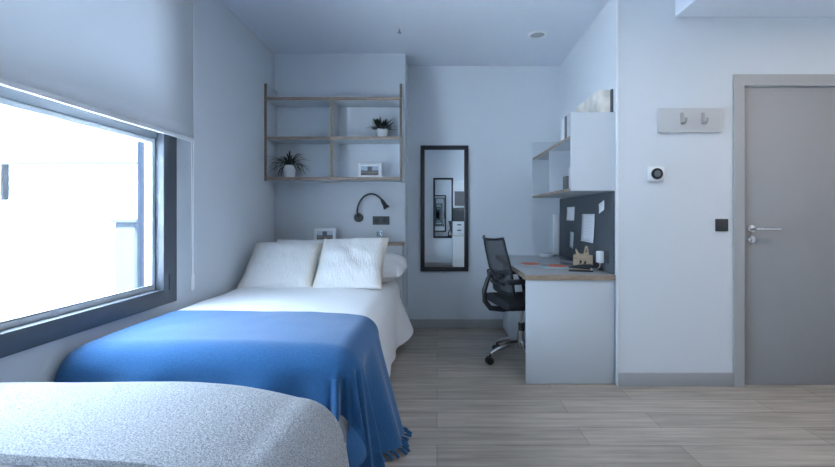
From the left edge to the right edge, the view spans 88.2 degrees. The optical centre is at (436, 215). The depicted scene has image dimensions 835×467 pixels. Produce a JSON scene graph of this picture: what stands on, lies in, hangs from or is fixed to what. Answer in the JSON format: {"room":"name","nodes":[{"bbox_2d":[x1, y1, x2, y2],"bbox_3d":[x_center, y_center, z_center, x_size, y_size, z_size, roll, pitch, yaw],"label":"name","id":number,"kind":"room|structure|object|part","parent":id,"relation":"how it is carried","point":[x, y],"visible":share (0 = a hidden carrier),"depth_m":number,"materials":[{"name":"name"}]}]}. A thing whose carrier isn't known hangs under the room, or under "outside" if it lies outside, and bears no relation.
{"room":"studio apartment","nodes":[
{"label":"studio apartment","id":0,"kind":"room"},
{"bbox_2d":[0,0,273,382],"bbox_3d":[-1.620,-0.190,1.745,0.170,2.687,5.630,0,0,0],"label":"wall","id":1,"kind":"structure","parent":0,"point":[234,204],"depth_m":2.99,"materials":[{"name":"white paint"}]},
{"bbox_2d":[0,85,176,357],"bbox_3d":[-1.593,-0.346,1.495,0.220,1.680,1.990,0,0,0],"label":"window","id":2,"kind":"structure","parent":1,"relation":"in","point":[156,151],"depth_m":2.17,"materials":[{"name":"grey metal"}]},
{"bbox_3d":[-1.503,-0.108,1.477,0.040,0.145,0.038,0,0,0],"label":"handle","id":3,"kind":"part","parent":2,"relation":"part of","materials":[{"name":"silver metal"}]},
{"bbox_2d":[0,0,194,290],"bbox_3d":[-1.488,-0.539,1.506,0.095,1.987,2.221,0,0,0],"label":"roller blind","id":4,"kind":"object","parent":2,"relation":"attached to","point":[128,61],"visible":1,"depth_m":1.90,"materials":[{"name":"fabric"}]},
{"bbox_3d":[-1.478,-0.556,2.600,0.010,1.820,0.034,0,0,0],"label":"bead chain","id":5,"kind":"part","parent":4,"relation":"part of","materials":[{"name":"white plastic"}]},
{"bbox_2d":[274,53,407,314],"bbox_3d":[-0.917,-0.190,4.310,1.235,2.687,0.500,0,0,0],"label":"wall niche","id":6,"kind":"object","parent":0,"point":[295,74],"visible":0.43,"depth_m":4.06,"materials":[{"name":"white paint"}]},
{"bbox_2d":[264,84,403,182],"bbox_3d":[-0.921,-0.740,3.938,1.223,0.863,0.245,0,0,0],"label":"wall shelf","id":7,"kind":"object","parent":6,"relation":"attached to","point":[271,101],"visible":1,"depth_m":3.86,"materials":[{"name":"grey laminate"}]},
{"bbox_3d":[-1.522,-0.740,3.939,0.022,0.863,0.241,0,0,0],"label":"panel","id":8,"kind":"part","parent":7,"relation":"part of","materials":[{"name":"grey laminate"}]},
{"bbox_2d":[264,151,312,176],"bbox_3d":[-1.362,-0.455,3.912,0.434,0.233,0.415,0,0,0],"label":"potted plant","id":9,"kind":"object","parent":7,"relation":"on","point":[289,169],"visible":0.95,"depth_m":3.87,"materials":[{"name":"green plant"}]},
{"bbox_3d":[-1.345,-0.399,3.920,0.122,0.115,0.122,0,0,0],"label":"pot","id":10,"kind":"part","parent":9,"relation":"part of","materials":[{"name":"white ceramic"}]},
{"bbox_2d":[358,163,381,176],"bbox_3d":[-0.612,-0.408,3.916,0.212,0.135,0.031,0,0,0],"label":"photo frame","id":11,"kind":"object","parent":7,"relation":"on","point":[364,169],"visible":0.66,"depth_m":3.91,"materials":[{"name":"white plastic"}]},
{"bbox_2d":[361,166,378,174],"bbox_3d":[-0.612,-0.408,3.913,0.160,0.083,0.011,0,0,0],"label":"print","id":12,"kind":"object","parent":11,"relation":"attached to","point":[365,170],"depth_m":3.91},
{"bbox_2d":[370,117,397,135],"bbox_3d":[-0.507,-0.803,3.920,0.259,0.204,0.285,0,0,44],"label":"potted plant","id":13,"kind":"object","parent":7,"relation":"on","point":[381,129],"visible":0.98,"depth_m":3.87,"materials":[{"name":"green plant"}]},
{"bbox_3d":[-0.503,-0.742,3.920,0.114,0.082,0.114,0,0,0],"label":"pot","id":14,"kind":"part","parent":13,"relation":"part of","materials":[{"name":"white ceramic"}]},
{"bbox_3d":[-0.321,-0.740,3.939,0.022,0.863,0.241,0,0,0],"label":"panel","id":15,"kind":"part","parent":7,"relation":"part of","materials":[{"name":"grey laminate"}]},
{"bbox_2d":[275,183,403,241],"bbox_3d":[-0.916,-0.029,4.054,1.214,0.555,0.012,0,0,0],"label":"wall panel","id":16,"kind":"object","parent":6,"relation":"attached to","point":[300,208],"depth_m":4.05,"materials":[{"name":"white paint"}]},
{"bbox_2d":[354,193,389,221],"bbox_3d":[-0.607,-0.073,3.981,0.366,0.268,0.071,0,0,19],"label":"reading lamp","id":17,"kind":"object","parent":16,"relation":"attached to","point":[358,217],"visible":1,"depth_m":3.98,"materials":[{"name":"black plastic"}]},
{"bbox_2d":[373,216,388,224],"bbox_3d":[-0.525,0.047,4.042,0.157,0.080,0.012,0,0,0],"label":"wall socket","id":18,"kind":"object","parent":16,"relation":"attached to","point":[377,220],"visible":1,"depth_m":4.04,"materials":[{"name":"grey plastic"}]},
{"bbox_2d":[222,0,608,65],"bbox_3d":[0.900,-1.593,1.745,5.240,0.120,5.630,0,0,0],"label":"ceiling","id":19,"kind":"structure","parent":0,"point":[434,32],"depth_m":3.51,"materials":[{"name":"white paint"}]},
{"bbox_2d":[396,25,402,33],"bbox_3d":[-0.305,-1.509,3.497,0.060,0.048,0.059,0,0,0],"label":"sprinkler head","id":20,"kind":"object","parent":19,"relation":"attached to","point":[399,27],"visible":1,"depth_m":3.49},
{"bbox_2d":[528,30,546,38],"bbox_3d":[0.851,-1.527,3.642,0.160,0.012,0.160,0,0,0],"label":"recessed light","id":21,"kind":"object","parent":19,"relation":"in","point":[539,34],"visible":1,"depth_m":3.63,"materials":[{"name":"white plastic"}]},
{"bbox_2d":[408,66,559,318],"bbox_3d":[0.550,-0.190,4.485,1.700,2.687,0.150,0,0,0],"label":"wall","id":22,"kind":"structure","parent":0,"point":[498,112],"depth_m":4.41,"materials":[{"name":"white paint"}]},
{"bbox_2d":[421,145,467,270],"bbox_3d":[0.076,-0.072,4.393,0.488,1.283,0.030,0,0,0],"label":"wall mirror","id":23,"kind":"object","parent":22,"relation":"attached to","point":[444,168],"visible":1,"depth_m":4.40,"materials":[{"name":"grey mirror"}]},
{"bbox_2d":[409,319,502,327],"bbox_3d":[0.477,1.108,4.403,1.545,0.092,0.014,0,0,0],"label":"baseboard","id":24,"kind":"structure","parent":22,"relation":"attached to","point":[416,323],"depth_m":4.40,"materials":[{"name":"grey"}]},
{"bbox_2d":[553,214,558,254],"bbox_3d":[1.217,0.195,4.393,0.062,0.422,0.030,0,0,0],"label":"duct","id":25,"kind":"object","parent":22,"relation":"attached to","point":[555,216],"visible":0.98,"depth_m":4.38,"materials":[{"name":"white plastic"}]},
{"bbox_2d":[560,0,637,383],"bbox_3d":[1.292,-0.190,3.660,0.140,2.687,1.500,0,0,0],"label":"wall","id":26,"kind":"structure","parent":0,"point":[590,67],"depth_m":2.91,"materials":[{"name":"white paint"}]},
{"bbox_2d":[532,112,614,197],"bbox_3d":[1.085,-0.440,3.547,0.334,0.537,1.205,0,0,0],"label":"upper cabinet","id":27,"kind":"object","parent":26,"relation":"attached to","point":[589,149],"visible":0.99,"depth_m":2.94,"materials":[{"name":"grey laminate"}]},
{"bbox_3d":[1.085,-0.440,4.141,0.333,0.537,0.018,0,0,0],"label":"panel","id":28,"kind":"part","parent":27,"relation":"part of","materials":[{"name":"grey laminate"}]},
{"bbox_2d":[562,119,563,139],"bbox_3d":[1.005,-0.630,3.157,0.160,0.156,0.066,0,0,0],"label":"book","id":29,"kind":"object","parent":27,"relation":"on","point":[562,119],"visible":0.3,"depth_m":3.16,"materials":[{"name":"white paper"}]},
{"bbox_2d":[564,116,566,138],"bbox_3d":[1.005,-0.633,3.092,0.160,0.162,0.056,0,0,0],"label":"book","id":30,"kind":"object","parent":27,"relation":"on","point":[565,117],"visible":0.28,"depth_m":3.10,"materials":[{"name":"grey paper"}]},
{"bbox_2d":[563,176,568,188],"bbox_3d":[0.988,-0.240,3.192,0.085,0.102,0.085,0,0,0],"label":"tin","id":31,"kind":"object","parent":27,"relation":"on","point":[565,178],"visible":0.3,"depth_m":3.16,"materials":[{"name":"grey metal"}]},
{"bbox_2d":[567,113,569,136],"bbox_3d":[1.005,-0.637,3.040,0.160,0.170,0.040,0,0,0],"label":"book","id":32,"kind":"object","parent":27,"relation":"on","point":[568,114],"visible":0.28,"depth_m":3.02,"materials":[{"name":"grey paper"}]},
{"bbox_2d":[575,90,609,111],"bbox_3d":[1.163,-0.713,3.243,0.083,0.322,0.515,0,0,0],"label":"picture","id":33,"kind":"object","parent":27,"relation":"on","point":[599,101],"visible":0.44,"depth_m":3.01},
{"bbox_3d":[1.069,-0.440,2.954,0.303,0.537,0.018,0,0,0],"label":"panel","id":34,"kind":"part","parent":27,"relation":"part of","materials":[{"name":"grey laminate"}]},
{"bbox_2d":[610,89,612,111],"bbox_3d":[1.214,-0.714,3.112,0.012,0.324,0.275,0,0,0],"label":"ring binder","id":35,"kind":"object","parent":27,"relation":"on","point":[611,90],"visible":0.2,"depth_m":2.98,"materials":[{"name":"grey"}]},
{"bbox_2d":[560,191,614,273],"bbox_3d":[1.235,0.118,3.663,0.013,0.573,1.418,0,0,2],"label":"pinboard","id":36,"kind":"object","parent":26,"relation":"attached to","point":[604,223],"visible":0.86,"depth_m":3.35,"materials":[{"name":"grey fabric"}]},
{"bbox_2d":[566,207,574,220],"bbox_3d":[1.232,-0.016,3.972,0.007,0.125,0.244,0,0,2],"label":"note","id":37,"kind":"object","parent":36,"relation":"attached to","point":[570,210],"visible":1,"depth_m":3.96,"materials":[{"name":"white paper"}]},
{"bbox_2d":[570,232,573,248],"bbox_3d":[1.232,0.224,3.937,0.005,0.152,0.119,0,0,2],"label":"note","id":38,"kind":"object","parent":36,"relation":"attached to","point":[571,233],"visible":1,"depth_m":3.94,"materials":[{"name":"grey paper"}]},
{"bbox_2d":[581,214,594,242],"bbox_3d":[1.216,0.101,3.478,0.013,0.226,0.312,0,0,2],"label":"note","id":39,"kind":"object","parent":36,"relation":"attached to","point":[587,232],"visible":1,"depth_m":3.46,"materials":[{"name":"white paper"}]},
{"bbox_2d":[599,200,603,212],"bbox_3d":[1.210,-0.063,3.167,0.007,0.100,0.128,0,0,2],"label":"note","id":40,"kind":"object","parent":36,"relation":"attached to","point":[601,205],"visible":1,"depth_m":3.17,"materials":[{"name":"white paper"}]},
{"bbox_2d":[601,250,608,262],"bbox_3d":[1.207,0.296,3.095,0.012,0.084,0.120,0,0,0],"label":"wall socket","id":41,"kind":"object","parent":36,"relation":"attached to","point":[606,253],"visible":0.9,"depth_m":3.05,"materials":[{"name":"grey plastic"}]},
{"bbox_2d":[616,0,618,385],"bbox_3d":[1.223,-0.190,2.912,0.010,2.687,0.016,0,0,0],"label":"trim","id":42,"kind":"structure","parent":26,"relation":"attached to","point":[617,1],"depth_m":2.90,"materials":[{"name":"white paint"}]},
{"bbox_2d":[382,328,834,466],"bbox_3d":[0.900,1.214,1.745,5.240,0.120,5.630,0,0,0],"label":"floor","id":43,"kind":"structure","parent":0,"point":[459,409],"depth_m":2.47,"materials":[{"name":"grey wood"}]},
{"bbox_2d":[385,242,404,305],"bbox_3d":[-0.911,0.702,3.960,1.219,0.905,0.200,0,0,0],"label":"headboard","id":44,"kind":"object","parent":43,"relation":"on","point":[392,247],"visible":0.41,"depth_m":3.87,"materials":[{"name":"grey laminate"}]},
{"bbox_2d":[314,228,335,239],"bbox_3d":[-1.030,0.182,3.950,0.200,0.135,0.031,0,0,0],"label":"photo frame","id":45,"kind":"object","parent":44,"relation":"on","point":[319,233],"visible":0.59,"depth_m":3.95,"materials":[{"name":"white plastic"}]},
{"bbox_2d":[317,231,332,239],"bbox_3d":[-1.030,0.182,3.948,0.148,0.083,0.011,0,0,0],"label":"print","id":46,"kind":"object","parent":45,"relation":"attached to","point":[320,234],"depth_m":3.95},
{"bbox_2d":[482,235,524,364],"bbox_3d":[0.649,0.657,3.418,0.612,0.993,0.605,0,0,-14],"label":"office chair","id":47,"kind":"object","parent":43,"relation":"on","point":[500,273],"visible":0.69,"depth_m":3.32,"materials":[{"name":"black fabric"}]},
{"bbox_3d":[0.457,0.380,3.376,0.143,0.420,0.436,0,0,-14],"label":"backrest","id":48,"kind":"part","parent":47,"relation":"part of","materials":[{"name":"grey fabric"}]},
{"bbox_3d":[0.457,0.380,3.376,0.160,0.439,0.456,0,0,-14],"label":"frame","id":49,"kind":"part","parent":47,"relation":"part of","materials":[{"name":"black plastic"}]},
{"bbox_3d":[0.529,1.036,3.380,0.252,0.096,0.040,0,0,-19],"label":"leg","id":50,"kind":"part","parent":47,"relation":"part of","materials":[{"name":"silver metal"}]},
{"bbox_3d":[0.685,0.672,3.432,0.480,0.073,0.470,0,0,-14],"label":"seat","id":51,"kind":"part","parent":47,"relation":"part of","materials":[{"name":"black fabric"}]},
{"bbox_3d":[0.582,1.036,3.553,0.040,0.096,0.252,0,0,-37],"label":"leg","id":52,"kind":"part","parent":47,"relation":"part of","materials":[{"name":"silver metal"}]},
{"bbox_3d":[0.678,1.036,3.276,0.040,0.096,0.252,0,0,-1],"label":"leg","id":53,"kind":"part","parent":47,"relation":"part of","materials":[{"name":"silver metal"}]},
{"bbox_2d":[503,274,524,337],"bbox_3d":[0.930,0.795,4.197,0.540,0.693,0.355,0,0,0],"label":"drawer pedestal","id":54,"kind":"object","parent":43,"relation":"on","point":[511,319],"visible":0.23,"depth_m":4.02,"materials":[{"name":"grey laminate"}]},
{"bbox_3d":[0.681,1.024,4.197,0.018,0.220,0.349,0,0,0],"label":"drawer","id":55,"kind":"part","parent":54,"relation":"part of","materials":[{"name":"grey laminate"}]},
{"bbox_2d":[509,255,614,383],"bbox_3d":[0.931,0.779,3.669,0.653,0.744,1.478,0,0,0],"label":"desk","id":56,"kind":"object","parent":43,"relation":"on","point":[569,315],"visible":0.9,"depth_m":2.94,"materials":[{"name":"grey laminate"}]},
{"bbox_2d":[512,261,547,265],"bbox_3d":[0.771,0.404,3.604,0.220,0.004,0.330,0,0,-8],"label":"brochure","id":57,"kind":"object","parent":56,"relation":"on","point":[521,263],"visible":0.98,"depth_m":3.60,"materials":[{"name":"red paper"}]},
{"bbox_2d":[521,262,539,264],"bbox_3d":[0.781,0.402,3.595,0.170,0.001,0.184,0,0,-8],"label":"print","id":58,"kind":"object","parent":57,"relation":"on","point":[522,263],"depth_m":3.60},
{"bbox_2d":[539,253,552,256],"bbox_3d":[1.080,0.393,4.270,0.120,0.026,0.100,0,0,0],"label":"router","id":59,"kind":"object","parent":56,"relation":"on","point":[540,254],"visible":0.99,"depth_m":4.22,"materials":[{"name":"white plastic"}]},
{"bbox_2d":[542,263,572,268],"bbox_3d":[0.962,0.404,3.461,0.220,0.004,0.330,0,0,12],"label":"brochure","id":60,"kind":"object","parent":56,"relation":"on","point":[550,265],"visible":0.88,"depth_m":3.46,"materials":[{"name":"grey paper"}]},
{"bbox_2d":[546,264,567,266],"bbox_3d":[0.969,0.402,3.450,0.170,0.001,0.184,0,0,12],"label":"print","id":61,"kind":"object","parent":60,"relation":"on","point":[549,265],"depth_m":3.45},
{"bbox_2d":[509,255,612,274],"bbox_3d":[0.933,0.424,3.671,0.649,0.035,1.474,0,0,0],"label":"countertop","id":62,"kind":"structure","parent":56,"relation":"on","point":[527,270],"depth_m":3.30,"materials":[{"name":"grey laminate"}]},
{"bbox_3d":[0.911,0.796,2.951,0.605,0.709,0.022,0,0,0],"label":"panel","id":63,"kind":"part","parent":56,"relation":"part of","materials":[{"name":"grey laminate"}]},
{"bbox_2d":[568,264,592,271],"bbox_3d":[1.043,0.379,3.121,0.174,0.056,0.036,0,0,20],"label":"stapler","id":64,"kind":"object","parent":56,"relation":"on","point":[583,266],"visible":1,"depth_m":3.10,"materials":[{"name":"black plastic"}]},
{"bbox_3d":[1.043,0.370,3.121,0.174,0.038,0.030,0,0,20],"label":"arm","id":65,"kind":"part","parent":64,"relation":"part of","materials":[{"name":"black plastic"}]},
{"bbox_2d":[573,246,592,269],"bbox_3d":[1.095,0.316,3.243,0.127,0.182,0.090,0,0,0],"label":"desk organizer","id":66,"kind":"object","parent":56,"relation":"on","point":[578,259],"visible":0.73,"depth_m":3.20,"materials":[{"name":"brown wood"}]},
{"bbox_2d":[562,251,603,269],"bbox_3d":[1.164,0.332,3.461,0.056,0.146,0.745,0,0,-4],"label":"charger","id":67,"kind":"object","parent":56,"relation":"on","point":[599,254],"visible":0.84,"depth_m":3.09,"materials":[{"name":"white plastic"}]},
{"bbox_3d":[-0.945,0.873,2.815,1.090,0.563,2.070,0,0,0],"label":"bed","id":68,"kind":"object","parent":43,"relation":"on","visible":0},
{"bbox_2d":[177,279,412,444],"bbox_3d":[-0.853,0.834,2.797,1.309,0.627,2.122,0,0,0],"label":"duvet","id":69,"kind":"object","parent":68,"relation":"on","point":[384,306],"visible":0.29,"depth_m":2.76,"materials":[{"name":"white fabric"}]},
{"bbox_2d":[53,310,411,466],"bbox_3d":[-0.819,0.834,1.987,1.380,0.640,0.704,0,0,0],"label":"throw blanket","id":70,"kind":"object","parent":69,"relation":"on","point":[336,361],"visible":0.89,"depth_m":1.75,"materials":[{"name":"blue fabric"}]},
{"bbox_2d":[237,242,322,287],"bbox_3d":[-1.185,0.376,3.296,0.553,0.330,0.340,0,0,-2],"label":"cushion","id":71,"kind":"object","parent":69,"relation":"on","point":[271,264],"visible":0.9,"depth_m":3.22,"materials":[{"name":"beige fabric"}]},
{"bbox_2d":[277,239,323,278],"bbox_3d":[-1.140,0.378,3.696,0.557,0.334,0.280,0,0,-1],"label":"pillow","id":72,"kind":"object","parent":69,"relation":"on","point":[278,240],"visible":0.11,"depth_m":3.75,"materials":[{"name":"white fabric"}]},
{"bbox_2d":[312,238,388,288],"bbox_3d":[-0.653,0.357,3.275,0.528,0.365,0.355,0,0,2],"label":"cushion","id":73,"kind":"object","parent":69,"relation":"on","point":[352,263],"visible":0.98,"depth_m":3.18,"materials":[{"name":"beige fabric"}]},
{"bbox_2d":[382,253,406,281],"bbox_3d":[-0.569,0.417,3.569,0.638,0.249,0.448,0,0,4],"label":"pillow","id":74,"kind":"object","parent":69,"relation":"on","point":[395,265],"visible":0.27,"depth_m":3.42,"materials":[{"name":"white fabric"}]},
{"bbox_3d":[-0.945,0.886,0.497,1.090,0.535,1.795,0,0,0],"label":"bed","id":75,"kind":"object","parent":43,"relation":"on","visible":0},
{"bbox_2d":[0,464,39,466],"bbox_3d":[-0.910,0.848,0.520,1.194,0.599,1.877,0,0,0],"label":"duvet","id":76,"kind":"object","parent":75,"relation":"on","point":[1,465],"visible":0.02,"depth_m":0.95,"materials":[{"name":"white fabric"}]},
{"bbox_2d":[0,382,348,466],"bbox_3d":[-0.876,0.833,1.217,1.286,0.624,0.620,0,0,0],"label":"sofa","id":77,"kind":"object","parent":75,"relation":"on","point":[43,424],"visible":1,"depth_m":1.12,"materials":[{"name":"white fabric"}]},
{"bbox_2d":[638,0,834,372],"bbox_3d":[2.381,-0.190,2.980,2.038,2.687,0.140,0,0,0],"label":"wall","id":78,"kind":"structure","parent":0,"point":[685,265],"depth_m":2.91,"materials":[{"name":"white paint"}]},
{"bbox_2d":[648,167,664,180],"bbox_3d":[1.476,-0.280,2.893,0.107,0.097,0.034,0,0,0],"label":"thermostat","id":79,"kind":"object","parent":78,"relation":"attached to","point":[654,173],"visible":1,"depth_m":2.89,"materials":[{"name":"white plastic"}]},
{"bbox_2d":[618,373,732,386],"bbox_3d":[1.611,1.108,2.904,0.775,0.092,0.013,0,0,0],"label":"baseboard","id":80,"kind":"structure","parent":78,"relation":"attached to","point":[624,379],"depth_m":2.90,"materials":[{"name":"grey"}]},
{"bbox_2d":[657,108,721,132],"bbox_3d":[1.704,-0.640,2.870,0.427,0.165,0.080,0,0,0],"label":"hook rail","id":81,"kind":"object","parent":78,"relation":"attached to","point":[669,120],"visible":1,"depth_m":2.89,"materials":[{"name":"grey"}]},
{"bbox_2d":[715,219,727,230],"bbox_3d":[1.924,0.065,2.903,0.084,0.084,0.014,0,0,0],"label":"light switch","id":82,"kind":"object","parent":78,"relation":"attached to","point":[720,224],"visible":1,"depth_m":2.90,"materials":[{"name":"grey plastic"}]},
{"bbox_2d":[733,74,834,386],"bbox_3d":[2.490,0.102,2.927,0.980,2.105,0.166,0,0,0],"label":"door","id":83,"kind":"structure","parent":78,"relation":"in","point":[784,124],"depth_m":2.92,"materials":[{"name":"grey wood"}]},
{"bbox_3d":[2.195,0.092,2.883,0.171,0.052,0.078,0,0,0],"label":"handle","id":84,"kind":"part","parent":83,"relation":"part of","materials":[{"name":"silver metal"}]},
{"bbox_2d":[675,0,834,16],"bbox_3d":[2.506,-1.438,1.355,1.789,0.189,3.110,0,0,0],"label":"ceiling","id":85,"kind":"structure","parent":0,"point":[683,8],"depth_m":2.81,"materials":[{"name":"white paint"}]},
{"label":"outside","id":86,"kind":"structure","parent":0,"visible":0},
{"bbox_2d":[0,313,31,320],"bbox_3d":[-7.853,1.429,4.000,12.295,0.150,20.000,0,0,0],"label":"ground","id":87,"kind":"structure","parent":86,"point":[3,316],"depth_m":5.82,"materials":[{"name":"white"}]},
{"bbox_2d":[0,161,136,312],"bbox_3d":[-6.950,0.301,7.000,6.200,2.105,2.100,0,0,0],"label":"neighbouring building","id":88,"kind":"structure","parent":87,"relation":"on","point":[57,235],"depth_m":6.00,"materials":[{"name":"white"}]},
{"bbox_2d":[109,218,136,292],"bbox_3d":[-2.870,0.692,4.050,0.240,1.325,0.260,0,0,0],"label":"neighbouring building","id":89,"kind":"structure","parent":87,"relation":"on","point":[125,229],"depth_m":3.95,"materials":[{"name":"white concrete"}]}
]}

